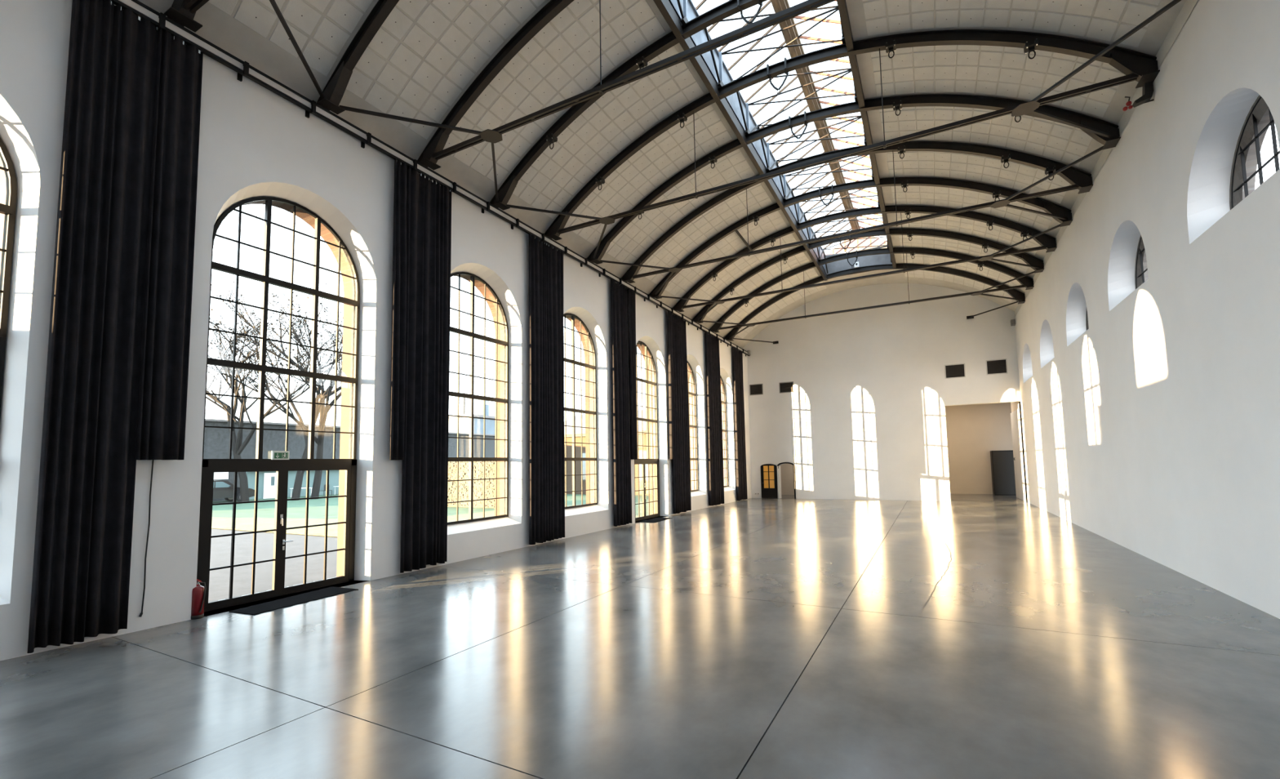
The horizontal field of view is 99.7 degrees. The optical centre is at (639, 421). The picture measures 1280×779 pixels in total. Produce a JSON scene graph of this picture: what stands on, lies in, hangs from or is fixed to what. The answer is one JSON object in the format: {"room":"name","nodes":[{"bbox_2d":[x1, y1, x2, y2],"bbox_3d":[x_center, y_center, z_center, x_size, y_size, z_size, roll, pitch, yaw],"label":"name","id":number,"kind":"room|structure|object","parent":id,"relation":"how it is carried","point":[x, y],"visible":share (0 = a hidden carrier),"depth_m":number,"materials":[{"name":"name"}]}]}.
{"room":"empty event hall","nodes":[
{"label":"empty event hall","id":0,"kind":"room"},
{"bbox_2d":[208,528,337,601],"bbox_3d":[-37.339,5.512,31.294,74.150,0.290,170.000,-3,-5,28],"label":"ground","id":1,"kind":"structure","parent":0,"point":[220,547],"depth_m":13.51,"materials":[{"name":"concrete"}]},
{"bbox_2d":[212,493,648,519],"bbox_3d":[-8.631,5.826,43.900,35.450,0.050,50.500,-3,-5,28],"label":"lawn","id":2,"kind":"structure","parent":1,"relation":"on","point":[317,507],"depth_m":30.39,"materials":[{"name":"green plant"}]},
{"bbox_2d":[213,480,254,501],"bbox_3d":[-29.780,4.886,37.738,2.120,1.580,4.630,-3,-5,28],"label":"parked car","id":3,"kind":"object","parent":2,"relation":"on","point":[221,488],"visible":0.3,"depth_m":37.65,"materials":[{"name":"black paint"}]},
{"bbox_2d":[206,297,342,501],"bbox_3d":[-28.513,-1.694,36.552,17.013,14.617,9.887,-1,-4,-5],"label":"bare tree","id":4,"kind":"object","parent":2,"relation":"on","point":[237,447],"visible":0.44,"depth_m":37.30,"materials":[{"name":"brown plant"}]},
{"bbox_2d":[207,273,343,497],"bbox_3d":[-23.917,-2.275,40.642,15.479,16.307,10.288,-1,-4,-6],"label":"bare tree","id":5,"kind":"object","parent":2,"relation":"on","point":[325,409],"visible":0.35,"depth_m":40.18,"materials":[{"name":"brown plant"}]},
{"bbox_2d":[229,279,342,500],"bbox_3d":[-25.594,-1.939,42.389,12.805,15.935,12.971,-3,-5,21],"label":"bare tree","id":6,"kind":"object","parent":2,"relation":"on","point":[300,473],"visible":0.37,"depth_m":39.76,"materials":[{"name":"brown plant"}]},
{"bbox_2d":[289,487,312,497],"bbox_3d":[-27.348,5.725,43.638,0.800,0.740,1.400,-3,-5,28],"label":"garden table","id":7,"kind":"object","parent":2,"relation":"on","point":[301,487],"visible":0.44,"depth_m":43.62,"materials":[{"name":"white paint"}]},
{"bbox_2d":[203,418,494,501],"bbox_3d":[-28.695,3.743,51.801,8.500,6.000,60.000,-3,-5,28],"label":"building","id":8,"kind":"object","parent":2,"relation":"on","point":[216,440],"visible":0.27,"depth_m":43.80,"materials":[{"name":"stone"}]},
{"bbox_2d":[211,510,641,536],"bbox_3d":[-16.615,4.620,26.780,33.643,0.052,10.296,-3,-5,25],"label":"pavement","id":9,"kind":"structure","parent":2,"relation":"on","point":[241,523],"depth_m":22.38,"materials":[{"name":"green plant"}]},
{"bbox_2d":[447,461,494,508],"bbox_3d":[-9.017,3.438,30.003,3.787,2.574,1.044,-3,-5,28],"label":"wall","id":10,"kind":"structure","parent":2,"relation":"on","point":[452,465],"depth_m":29.51,"materials":[{"name":"beige stone"}]},
{"bbox_2d":[564,409,648,495],"bbox_3d":[1.755,2.273,43.349,16.400,6.600,10.800,-3,-5,28],"label":"annex","id":11,"kind":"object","parent":2,"relation":"on","point":[578,419],"visible":0.1,"depth_m":41.04,"materials":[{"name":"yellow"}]},
{"bbox_2d":[448,392,494,434],"bbox_3d":[-27.129,2.731,97.244,20.700,15.000,35.700,-3,-5,28],"label":"warehouse","id":12,"kind":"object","parent":1,"relation":"on","point":[464,422],"visible":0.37,"depth_m":92.76,"materials":[{"name":"grey"}]},
{"bbox_2d":[0,0,751,660],"bbox_3d":[-2.646,-1.337,17.213,0.800,9.900,39.520,-3,-5,28],"label":"wall","id":13,"kind":"structure","parent":0,"point":[255,142],"depth_m":9.89,"materials":[{"name":"white paint"}]},
{"bbox_2d":[0,137,17,415],"bbox_3d":[-8.805,-1.234,5.777,0.095,6.430,2.690,-3,-5,28],"label":"window","id":14,"kind":"structure","parent":13,"relation":"in","point":[9,210],"depth_m":6.99,"materials":[{"name":"black"}]},
{"bbox_2d":[138,459,153,617],"bbox_3d":[-7.083,1.567,7.758,0.032,2.406,0.083,-2,-5,17],"label":"hanging cable","id":15,"kind":"object","parent":13,"relation":"hanging from","point":[141,612],"visible":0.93,"depth_m":7.75,"materials":[{"name":"black rubber"}]},
{"bbox_2d":[196,196,359,611],"bbox_3d":[-6.466,-0.517,9.964,0.186,7.290,2.690,-3,-5,28],"label":"arched window frame","id":16,"kind":"structure","parent":13,"relation":"in","point":[282,467],"depth_m":9.77,"materials":[{"name":"black metal"}]},
{"bbox_2d":[271,450,289,459],"bbox_3d":[-6.475,0.606,9.732,0.056,0.155,0.280,-3,-5,28],"label":"exit sign","id":17,"kind":"object","parent":16,"relation":"attached to","point":[275,455],"visible":1,"depth_m":9.71,"materials":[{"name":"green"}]},
{"bbox_2d":[316,0,399,114],"bbox_3d":[-0.057,-7.822,7.362,14.582,3.092,0.400,-3,-5,28],"label":"rib","id":18,"kind":"object","parent":13,"relation":"on","point":[334,91],"visible":0.88,"depth_m":10.20,"materials":[{"name":"metal"}]},
{"bbox_2d":[111,0,749,356],"bbox_3d":[-2.386,-5.361,17.035,0.240,0.245,38.770,-3,-5,28],"label":"rail","id":19,"kind":"object","parent":13,"relation":"attached to","point":[209,49],"visible":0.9,"depth_m":10.64,"materials":[{"name":"black metal"}]},
{"bbox_2d":[26,0,203,653],"bbox_3d":[-7.205,-1.534,7.585,0.239,8.846,1.460,-3,-5,28],"label":"curtain","id":20,"kind":"object","parent":19,"relation":"hanging from","point":[116,388],"visible":0.99,"depth_m":7.45,"materials":[{"name":"black fabric"}]},
{"bbox_2d":[389,158,451,573],"bbox_3d":[-4.837,-1.234,11.967,0.252,8.845,1.560,-3,-5,28],"label":"curtain","id":21,"kind":"object","parent":19,"relation":"hanging from","point":[422,238],"visible":1,"depth_m":11.94,"materials":[{"name":"black fabric"}]},
{"bbox_2d":[528,233,564,544],"bbox_3d":[-2.725,-0.965,15.873,0.224,8.848,1.638,-3,-5,28],"label":"curtain","id":22,"kind":"object","parent":19,"relation":"hanging from","point":[546,331],"visible":1,"depth_m":15.74,"materials":[{"name":"black fabric"}]},
{"bbox_2d":[610,279,637,526],"bbox_3d":[-0.545,-0.697,19.854,0.240,8.840,1.731,-3,-5,28],"label":"curtain","id":23,"kind":"object","parent":19,"relation":"hanging from","point":[623,303],"visible":1,"depth_m":19.69,"materials":[{"name":"black fabric"}]},
{"bbox_2d":[666,310,691,513],"bbox_3d":[1.730,-0.409,24.070,0.237,8.837,2.070,-3,-5,26],"label":"curtain","id":24,"kind":"object","parent":19,"relation":"hanging from","point":[678,402],"visible":1,"depth_m":23.97,"materials":[{"name":"black fabric"}]},
{"bbox_2d":[705,332,724,505],"bbox_3d":[3.875,-0.137,28.029,0.236,8.839,1.954,-3,-5,28],"label":"curtain","id":25,"kind":"object","parent":19,"relation":"hanging from","point":[714,420],"visible":1,"depth_m":27.85,"materials":[{"name":"black fabric"}]},
{"bbox_2d":[733,346,747,500],"bbox_3d":[5.873,0.130,31.713,0.210,8.868,1.751,-3,-5,28],"label":"curtain","id":26,"kind":"object","parent":19,"relation":"hanging from","point":[740,427],"visible":1,"depth_m":31.48,"materials":[{"name":"black fabric"}]},
{"bbox_2d":[447,271,508,524],"bbox_3d":[-4.352,-0.672,13.979,0.095,6.430,2.690,-3,-5,28],"label":"window","id":27,"kind":"structure","parent":13,"relation":"in","point":[471,396],"depth_m":14.17,"materials":[{"name":"black metal"}]},
{"bbox_2d":[563,313,597,508],"bbox_3d":[-2.204,-0.401,17.936,0.095,6.430,2.690,-3,-5,28],"label":"window","id":28,"kind":"structure","parent":13,"relation":"in","point":[571,361],"depth_m":18.14,"materials":[{"name":"black"}]},
{"bbox_2d":[489,0,767,210],"bbox_3d":[2.180,-7.540,11.483,14.582,3.092,0.400,-3,-5,28],"label":"rib","id":29,"kind":"object","parent":13,"relation":"on","point":[729,8],"visible":0.89,"depth_m":12.97,"materials":[{"name":"metal"}]},
{"bbox_2d":[546,133,557,149],"bbox_3d":[-2.267,-7.151,13.871,0.220,0.336,0.200,-3,-5,28],"label":"clamp","id":30,"kind":"object","parent":29,"relation":"attached to","point":[553,139],"visible":1,"depth_m":13.84,"materials":[{"name":"black metal"}]},
{"bbox_2d":[635,56,647,69],"bbox_3d":[0.038,-8.326,12.700,0.220,0.336,0.200,-3,-5,28],"label":"clamp","id":31,"kind":"object","parent":29,"relation":"attached to","point":[642,63],"visible":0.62,"depth_m":12.66,"materials":[{"name":"black metal"}]},
{"bbox_2d":[737,0,762,24],"bbox_3d":[2.339,-8.744,11.481,0.488,0.809,0.264,-3,-5,28],"label":"sling","id":32,"kind":"object","parent":29,"relation":"hanging from","point":[738,1],"visible":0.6,"depth_m":11.46,"materials":[{"name":"metal"}]},
{"bbox_2d":[634,341,660,520],"bbox_3d":[0.130,0.315,22.114,0.186,7.290,2.690,-3,-5,28],"label":"door","id":33,"kind":"structure","parent":13,"relation":"in","point":[647,460],"depth_m":22.49,"materials":[{"name":"black"}]},
{"bbox_2d":[687,360,698,491],"bbox_3d":[2.197,0.154,26.041,0.095,6.430,2.690,-3,-5,28],"label":"window","id":34,"kind":"structure","parent":13,"relation":"in","point":[691,393],"depth_m":26.93,"materials":[{"name":"black"}]},
{"bbox_2d":[720,374,728,486],"bbox_3d":[4.340,0.424,29.989,0.095,6.430,2.690,-3,-5,28],"label":"window","id":35,"kind":"structure","parent":13,"relation":"in","point":[722,383],"depth_m":30.95,"materials":[{"name":"black"}]},
{"bbox_2d":[733,337,778,343],"bbox_3d":[6.837,-4.855,32.329,3.816,0.265,0.327,2,-5,-31],"label":"brace","id":36,"kind":"object","parent":13,"relation":"attached to","point":[773,342],"visible":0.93,"depth_m":32.49,"materials":[{"name":"metal"}]},
{"bbox_2d":[586,93,1120,264],"bbox_3d":[4.417,-7.258,15.604,14.582,3.092,0.400,-3,-5,28],"label":"rib","id":37,"kind":"object","parent":13,"relation":"on","point":[991,103],"visible":0.87,"depth_m":14.66,"materials":[{"name":"metal"}]},
{"bbox_2d":[707,155,717,168],"bbox_3d":[2.266,-8.040,16.825,0.220,0.336,0.200,-3,-5,28],"label":"clamp","id":38,"kind":"object","parent":37,"relation":"attached to","point":[713,160],"visible":1,"depth_m":16.79,"materials":[{"name":"black metal"}]},
{"bbox_2d":[788,111,807,142],"bbox_3d":[4.576,-8.462,15.602,0.488,0.809,0.264,-3,-5,28],"label":"sling","id":39,"kind":"object","parent":37,"relation":"hanging from","point":[805,112],"visible":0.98,"depth_m":15.56,"materials":[{"name":"metal"}]},
{"bbox_2d":[893,100,902,115],"bbox_3d":[6.849,-8.287,14.354,0.220,0.336,0.200,-3,-5,28],"label":"clamp","id":40,"kind":"object","parent":37,"relation":"attached to","point":[895,107],"visible":1,"depth_m":14.32,"materials":[{"name":"black metal"}]},
{"bbox_2d":[1011,114,1021,122],"bbox_3d":[9.125,-7.391,13.057,0.220,0.336,0.200,-3,-5,28],"label":"clamp","id":41,"kind":"object","parent":37,"relation":"attached to","point":[1011,114],"visible":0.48,"depth_m":13.06,"materials":[{"name":"black metal"}]},
{"bbox_2d":[648,177,1072,298],"bbox_3d":[6.654,-6.976,19.724,14.582,3.092,0.400,-3,-5,28],"label":"rib","id":42,"kind":"object","parent":13,"relation":"on","point":[1049,207],"visible":0.84,"depth_m":18.82,"materials":[{"name":"metal"}]},
{"bbox_2d":[751,215,759,226],"bbox_3d":[4.492,-7.754,20.951,0.220,0.336,0.200,-3,-5,28],"label":"clamp","id":43,"kind":"object","parent":42,"relation":"attached to","point":[757,219],"visible":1,"depth_m":20.91,"materials":[{"name":"black metal"}]},
{"bbox_2d":[818,184,834,208],"bbox_3d":[6.813,-8.180,19.723,0.488,0.809,0.264,-3,-5,28],"label":"sling","id":44,"kind":"object","parent":42,"relation":"hanging from","point":[832,193],"visible":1,"depth_m":19.70,"materials":[{"name":"metal"}]},
{"bbox_2d":[901,180,908,191],"bbox_3d":[9.068,-8.009,18.485,0.220,0.336,0.200,-3,-5,28],"label":"clamp","id":45,"kind":"object","parent":42,"relation":"attached to","point":[906,184],"visible":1,"depth_m":18.45,"materials":[{"name":"black metal"}]},
{"bbox_2d":[992,191,1001,200],"bbox_3d":[11.354,-7.114,17.182,0.220,0.336,0.200,-3,-5,28],"label":"clamp","id":46,"kind":"object","parent":42,"relation":"attached to","point":[994,195],"visible":0.77,"depth_m":17.15,"materials":[{"name":"black metal"}]},
{"bbox_2d":[693,228,1044,323],"bbox_3d":[8.892,-6.694,23.845,14.582,3.092,0.400,-3,-5,28],"label":"rib","id":47,"kind":"object","parent":13,"relation":"on","point":[1029,260],"visible":0.85,"depth_m":23.02,"materials":[{"name":"metal"}]},
{"bbox_2d":[782,256,787,263],"bbox_3d":[6.730,-7.472,25.072,0.220,0.336,0.200,-3,-5,28],"label":"clamp","id":48,"kind":"object","parent":47,"relation":"attached to","point":[786,257],"visible":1,"depth_m":25.04,"materials":[{"name":"black metal"}]},
{"bbox_2d":[838,235,851,251],"bbox_3d":[9.050,-7.897,23.843,0.488,0.809,0.264,-3,-5,28],"label":"sling","id":49,"kind":"object","parent":47,"relation":"hanging from","point":[850,239],"visible":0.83,"depth_m":23.80,"materials":[{"name":"metal"}]},
{"bbox_2d":[906,231,913,240],"bbox_3d":[11.309,-7.726,22.603,0.220,0.336,0.200,-3,-5,28],"label":"clamp","id":50,"kind":"object","parent":47,"relation":"attached to","point":[909,235],"visible":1,"depth_m":22.57,"materials":[{"name":"black metal"}]},
{"bbox_2d":[982,243,989,253],"bbox_3d":[13.617,-6.816,21.287,0.220,0.336,0.200,-3,-5,28],"label":"clamp","id":51,"kind":"object","parent":47,"relation":"attached to","point":[984,247],"visible":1,"depth_m":21.25,"materials":[{"name":"black metal"}]},
{"bbox_2d":[710,247,1034,333],"bbox_3d":[10.010,-6.552,25.905,14.582,3.092,0.400,-3,-5,28],"label":"rib","id":52,"kind":"object","parent":13,"relation":"on","point":[1028,282],"visible":0.93,"depth_m":25.28,"materials":[{"name":"metal"}]},
{"bbox_2d":[845,250,857,267],"bbox_3d":[10.169,-7.756,25.903,0.488,0.809,0.264,-3,-5,28],"label":"sling","id":53,"kind":"object","parent":52,"relation":"hanging from","point":[856,257],"visible":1,"depth_m":25.87,"materials":[{"name":"metal"}]},
{"bbox_2d":[702,253,1035,338],"bbox_3d":[10.129,-6.440,25.833,13.822,2.418,4.414,-3,-5,28],"label":"rod","id":54,"kind":"object","parent":52,"relation":"attached to","point":[980,292],"visible":0.98,"depth_m":24.80,"materials":[{"name":"metal"}]},
{"bbox_2d":[977,262,984,271],"bbox_3d":[14.736,-6.675,23.348,0.220,0.336,0.200,-3,-5,28],"label":"clamp","id":55,"kind":"object","parent":52,"relation":"attached to","point":[983,264],"visible":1,"depth_m":23.31,"materials":[{"name":"black metal"}]},
{"bbox_2d":[724,263,1025,341],"bbox_3d":[11.129,-6.411,27.965,14.582,3.092,0.400,-3,-5,28],"label":"rib","id":56,"kind":"object","parent":13,"relation":"on","point":[1014,293],"visible":0.89,"depth_m":27.44,"materials":[{"name":"metal"}]},
{"bbox_2d":[0,493,1279,778],"bbox_3d":[6.196,3.526,15.887,17.500,0.301,46.200,-3,-5,28],"label":"floor","id":57,"kind":"structure","parent":0,"point":[967,636],"depth_m":5.95,"materials":[{"name":"grey concrete"}]},
{"bbox_2d":[191,578,206,619],"bbox_3d":[-6.779,2.700,8.283,0.189,0.607,0.172,-3,-5,28],"label":"fire extinguisher","id":58,"kind":"object","parent":57,"relation":"on","point":[198,593],"visible":1,"depth_m":8.23,"materials":[{"name":"red metal"}]},
{"bbox_2d":[229,586,358,614],"bbox_3d":[-5.874,3.061,9.294,0.699,0.011,1.815,-3,-5,22],"label":"door mat","id":59,"kind":"object","parent":57,"relation":"on","point":[330,591],"visible":1,"depth_m":9.20,"materials":[{"name":"black"}]},
{"bbox_2d":[640,517,671,522],"bbox_3d":[0.666,3.888,21.361,0.629,0.011,1.835,-3,-5,24],"label":"door mat","id":60,"kind":"object","parent":57,"relation":"on","point":[656,519],"visible":1,"depth_m":21.36,"materials":[{"name":"black fabric"}]},
{"bbox_2d":[990,449,1016,495],"bbox_3d":[21.985,3.074,32.602,1.230,2.660,1.070,-3,-5,28],"label":"tall cabinet","id":61,"kind":"object","parent":57,"relation":"on","point":[1002,470],"visible":0.76,"depth_m":32.21,"materials":[{"name":"black metal"}]},
{"bbox_2d":[137,0,1186,348],"bbox_3d":[3.768,-7.621,14.105,14.770,3.151,39.420,-3,-5,28],"label":"ceiling","id":62,"kind":"structure","parent":0,"point":[425,55],"depth_m":13.21,"materials":[{"name":"tile"}]},
{"bbox_2d":[164,0,202,31],"bbox_3d":[-1.176,-7.963,5.302,14.582,3.092,0.400,-3,-5,28],"label":"rib","id":63,"kind":"object","parent":62,"relation":"attached to","point":[176,13],"visible":0.59,"depth_m":8.36,"materials":[{"name":"metal"}]},
{"bbox_2d":[182,0,324,98],"bbox_3d":[-1.057,-7.851,5.230,13.822,2.418,4.414,-3,-5,28],"label":"rod","id":64,"kind":"object","parent":63,"relation":"attached to","point":[196,5],"visible":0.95,"depth_m":8.64,"materials":[{"name":"metal"}]},
{"bbox_2d":[417,0,573,169],"bbox_3d":[1.061,-7.681,9.423,14.582,3.092,0.400,-3,-5,28],"label":"rib","id":65,"kind":"object","parent":62,"relation":"attached to","point":[553,8],"visible":0.93,"depth_m":11.75,"materials":[{"name":"metal"}]},
{"bbox_2d":[338,0,835,201],"bbox_3d":[1.180,-7.569,9.351,13.822,2.418,4.414,-3,-5,28],"label":"rod","id":66,"kind":"object","parent":65,"relation":"attached to","point":[495,135],"visible":1,"depth_m":10.29,"materials":[{"name":"metal"}]},
{"bbox_2d":[653,0,896,280],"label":"window","id":67,"kind":"structure","parent":62,"relation":"attached to","point":[686,11],"depth_m":16.77,"materials":[{"name":"glass"}]},
{"bbox_2d":[853,261,858,267],"bbox_3d":[11.180,-8.106,27.859,0.220,0.338,0.253,-3,-5,28],"label":"lamp","id":68,"kind":"object","parent":67,"relation":"attached to","point":[856,264],"visible":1,"depth_m":27.74,"materials":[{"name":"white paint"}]},
{"bbox_2d":[544,29,1159,240],"bbox_3d":[3.299,-7.399,13.543,14.582,3.092,0.400,-3,-5,28],"label":"rib","id":69,"kind":"object","parent":62,"relation":"attached to","point":[1127,61],"visible":0.99,"depth_m":12.14,"materials":[{"name":"metal"}]},
{"bbox_2d":[595,177,604,190],"bbox_3d":[-1.180,-6.987,15.947,0.220,0.336,0.200,-3,-5,28],"label":"clamp","id":70,"kind":"object","parent":69,"relation":"attached to","point":[601,180],"visible":1,"depth_m":15.91,"materials":[{"name":"black metal"}]},
{"bbox_2d":[676,113,687,128],"bbox_3d":[1.151,-8.183,14.763,0.220,0.336,0.200,-3,-5,28],"label":"clamp","id":71,"kind":"object","parent":69,"relation":"attached to","point":[682,119],"visible":1,"depth_m":14.73,"materials":[{"name":"black metal"}]},
{"bbox_2d":[766,57,788,93],"bbox_3d":[3.458,-8.603,13.542,0.488,0.809,0.264,-3,-5,28],"label":"sling","id":72,"kind":"object","parent":69,"relation":"hanging from","point":[785,59],"visible":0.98,"depth_m":13.51,"materials":[{"name":"metal"}]},
{"bbox_2d":[506,0,1181,258],"bbox_3d":[3.417,-7.287,13.471,13.822,2.418,4.414,-3,-5,28],"label":"rod","id":73,"kind":"object","parent":69,"relation":"attached to","point":[1030,107],"visible":0.97,"depth_m":11.84,"materials":[{"name":"metal"}]},
{"bbox_2d":[884,40,896,58],"bbox_3d":[5.717,-8.431,12.301,0.220,0.336,0.200,-3,-5,28],"label":"clamp","id":74,"kind":"object","parent":69,"relation":"attached to","point":[891,47],"visible":1,"depth_m":12.27,"materials":[{"name":"black metal"}]},
{"bbox_2d":[1023,38,1038,59],"bbox_3d":[7.980,-7.547,11.012,0.220,0.336,0.200,-3,-5,28],"label":"clamp","id":75,"kind":"object","parent":69,"relation":"attached to","point":[1028,47],"visible":0.98,"depth_m":10.98,"materials":[{"name":"black metal"}]},
{"bbox_2d":[621,141,1093,283],"bbox_3d":[5.536,-7.117,17.664,14.582,3.092,0.400,-3,-5,28],"label":"rib","id":76,"kind":"object","parent":62,"relation":"attached to","point":[1073,175],"visible":0.88,"depth_m":16.11,"materials":[{"name":"metal"}]},
{"bbox_2d":[600,146,1103,294],"bbox_3d":[5.654,-7.005,17.592,13.822,2.418,4.414,-3,-5,28],"label":"rod","id":77,"kind":"object","parent":76,"relation":"attached to","point":[1003,202],"visible":0.98,"depth_m":16.27,"materials":[{"name":"metal"}]},
{"bbox_2d":[897,146,906,158],"bbox_3d":[7.958,-8.148,16.419,0.220,0.336,0.200,-3,-5,28],"label":"clamp","id":78,"kind":"object","parent":76,"relation":"attached to","point":[900,151],"visible":1,"depth_m":16.39,"materials":[{"name":"black metal"}]},
{"bbox_2d":[1000,154,1011,168],"bbox_3d":[10.244,-7.250,15.117,0.220,0.336,0.200,-3,-5,28],"label":"clamp","id":79,"kind":"object","parent":76,"relation":"attached to","point":[1003,159],"visible":1,"depth_m":15.09,"materials":[{"name":"black metal"}]},
{"bbox_2d":[1044,165,1056,180],"bbox_3d":[11.107,-6.685,14.610,0.220,0.336,0.200,-3,-5,28],"label":"clamp","id":80,"kind":"object","parent":76,"relation":"attached to","point":[1047,171],"visible":0.75,"depth_m":14.57,"materials":[{"name":"black metal"}]},
{"bbox_2d":[672,205,1057,311],"bbox_3d":[7.773,-6.835,21.785,14.582,3.092,0.400,-3,-5,28],"label":"rib","id":81,"kind":"object","parent":62,"relation":"attached to","point":[1049,242],"visible":0.91,"depth_m":21.01,"materials":[{"name":"metal"}]},
{"bbox_2d":[711,272,717,280],"bbox_3d":[3.329,-6.447,24.171,0.220,0.336,0.200,-3,-5,28],"label":"clamp","id":82,"kind":"object","parent":81,"relation":"attached to","point":[715,275],"visible":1,"depth_m":24.13,"materials":[{"name":"black metal"}]},
{"bbox_2d":[734,229,752,251],"bbox_3d":[4.298,-7.505,22.379,0.070,0.087,2.350,-3,-5,27],"label":"stub","id":83,"kind":"object","parent":81,"relation":"attached to","point":[735,230],"visible":0.93,"depth_m":22.22,"materials":[{"name":"metal"}]},
{"bbox_2d":[768,237,775,246],"bbox_3d":[5.641,-7.624,22.996,0.220,0.336,0.200,-3,-5,28],"label":"clamp","id":84,"kind":"object","parent":81,"relation":"attached to","point":[773,240],"visible":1,"depth_m":22.96,"materials":[{"name":"black metal"}]},
{"bbox_2d":[660,212,1061,319],"bbox_3d":[7.892,-6.722,21.712,13.822,2.418,4.414,-3,-5,28],"label":"rod","id":85,"kind":"object","parent":81,"relation":"attached to","point":[989,257],"visible":0.98,"depth_m":20.54,"materials":[{"name":"metal"}]},
{"bbox_2d":[904,208,911,218],"bbox_3d":[10.196,-7.866,20.540,0.220,0.336,0.200,-3,-5,28],"label":"clamp","id":86,"kind":"object","parent":81,"relation":"attached to","point":[908,212],"visible":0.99,"depth_m":20.51,"materials":[{"name":"black metal"}]},
{"bbox_2d":[986,219,994,230],"bbox_3d":[12.481,-6.968,19.238,0.220,0.336,0.200,-3,-5,28],"label":"clamp","id":87,"kind":"object","parent":81,"relation":"attached to","point":[989,224],"visible":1,"depth_m":19.20,"materials":[{"name":"black metal"}]},
{"bbox_2d":[1020,230,1029,239],"bbox_3d":[13.344,-6.403,18.730,0.220,0.336,0.200,-3,-5,28],"label":"clamp","id":88,"kind":"object","parent":81,"relation":"attached to","point":[1024,234],"visible":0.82,"depth_m":18.70,"materials":[{"name":"black metal"}]},
{"bbox_2d":[742,283,1020,501],"bbox_3d":[12.985,-1.711,30.850,14.400,12.230,0.450,-3,-5,28],"label":"wall","id":89,"kind":"structure","parent":0,"point":[864,415],"depth_m":30.48,"materials":[{"name":"white paint"}]},
{"bbox_2d":[749,383,763,395],"bbox_3d":[7.252,-1.999,33.709,0.840,0.680,0.030,-3,-5,28],"label":"air vent","id":90,"kind":"object","parent":89,"relation":"in","point":[757,388],"visible":1,"depth_m":33.71,"materials":[{"name":"grey metal"}]},
{"bbox_2d":[760,462,795,498],"bbox_3d":[8.335,3.551,32.687,2.061,2.180,0.116,-3,-5,27],"label":"door","id":91,"kind":"structure","parent":89,"relation":"in","point":[769,473],"depth_m":32.86,"materials":[{"name":"black wood"}]},
{"bbox_2d":[778,381,793,393],"bbox_3d":[8.896,-2.081,32.822,0.860,0.650,0.030,-3,-5,28],"label":"air vent","id":92,"kind":"object","parent":89,"relation":"in","point":[784,387],"visible":1,"depth_m":32.82,"materials":[{"name":"grey metal"}]},
{"bbox_2d":[944,363,965,378],"bbox_3d":[16.692,-2.678,28.631,0.940,0.750,0.030,-3,-5,28],"label":"air vent","id":93,"kind":"object","parent":89,"relation":"in","point":[951,371],"visible":1,"depth_m":28.63,"materials":[{"name":"black metal"}]},
{"bbox_2d":[985,358,1008,374],"bbox_3d":[18.322,-2.813,27.755,0.910,0.770,0.030,-3,-5,28],"label":"air vent","id":94,"kind":"object","parent":89,"relation":"in","point":[993,366],"visible":1,"depth_m":27.76,"materials":[{"name":"black metal"}]},
{"bbox_2d":[780,400,1027,502],"bbox_3d":[15.758,1.477,32.905,16.800,6.100,7.080,-3,-5,28],"label":"wall","id":95,"kind":"structure","parent":0,"point":[973,431],"depth_m":33.88,"materials":[{"name":"beige paint"}]},
{"bbox_2d":[1014,0,1279,618],"bbox_3d":[10.348,-2.100,10.211,0.720,9.900,39.520,-3,-5,28],"label":"wall","id":96,"kind":"structure","parent":0,"point":[1152,428],"depth_m":9.65,"materials":[{"name":"white paint"}]},
{"bbox_2d":[966,301,1017,319],"bbox_3d":[17.448,-5.523,26.615,0.326,0.355,3.851,-1,-4,-3],"label":"brace","id":97,"kind":"object","parent":96,"relation":"attached to","point":[971,316],"visible":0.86,"depth_m":26.88,"materials":[{"name":"metal"}]},
{"bbox_2d":[1010,319,1015,325],"bbox_3d":[18.867,-5.024,27.352,0.180,0.376,0.496,-3,-5,28],"label":"floodlight","id":98,"kind":"object","parent":96,"relation":"attached to","point":[1012,321],"visible":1,"depth_m":27.17,"materials":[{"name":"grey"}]},
{"bbox_2d":[1010,408,1026,501],"bbox_3d":[20.196,1.781,28.936,0.103,4.710,3.280,-3,-5,28],"label":"door","id":99,"kind":"structure","parent":96,"relation":"in","point":[1015,415],"depth_m":28.64,"materials":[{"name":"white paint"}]},
{"bbox_2d":[1122,80,1153,111],"bbox_3d":[9.492,-6.293,10.319,0.228,0.546,0.456,3,-6,-41],"label":"wall fitting","id":100,"kind":"object","parent":96,"relation":"attached to","point":[1148,88],"visible":0.91,"depth_m":10.21,"materials":[{"name":"black metal"}]},
{"bbox_2d":[1135,236,1147,288],"bbox_3d":[11.389,-3.873,11.956,0.060,1.370,2.620,-3,-5,28],"label":"window","id":101,"kind":"structure","parent":96,"relation":"in","point":[1143,250],"depth_m":12.71,"materials":[{"name":"black"}]},
{"bbox_2d":[1231,96,1279,208],"bbox_3d":[9.122,-4.159,7.780,0.060,1.370,2.620,-3,-5,28],"label":"window","id":102,"kind":"structure","parent":96,"relation":"in","point":[1271,123],"depth_m":8.16,"materials":[{"name":"black metal"}]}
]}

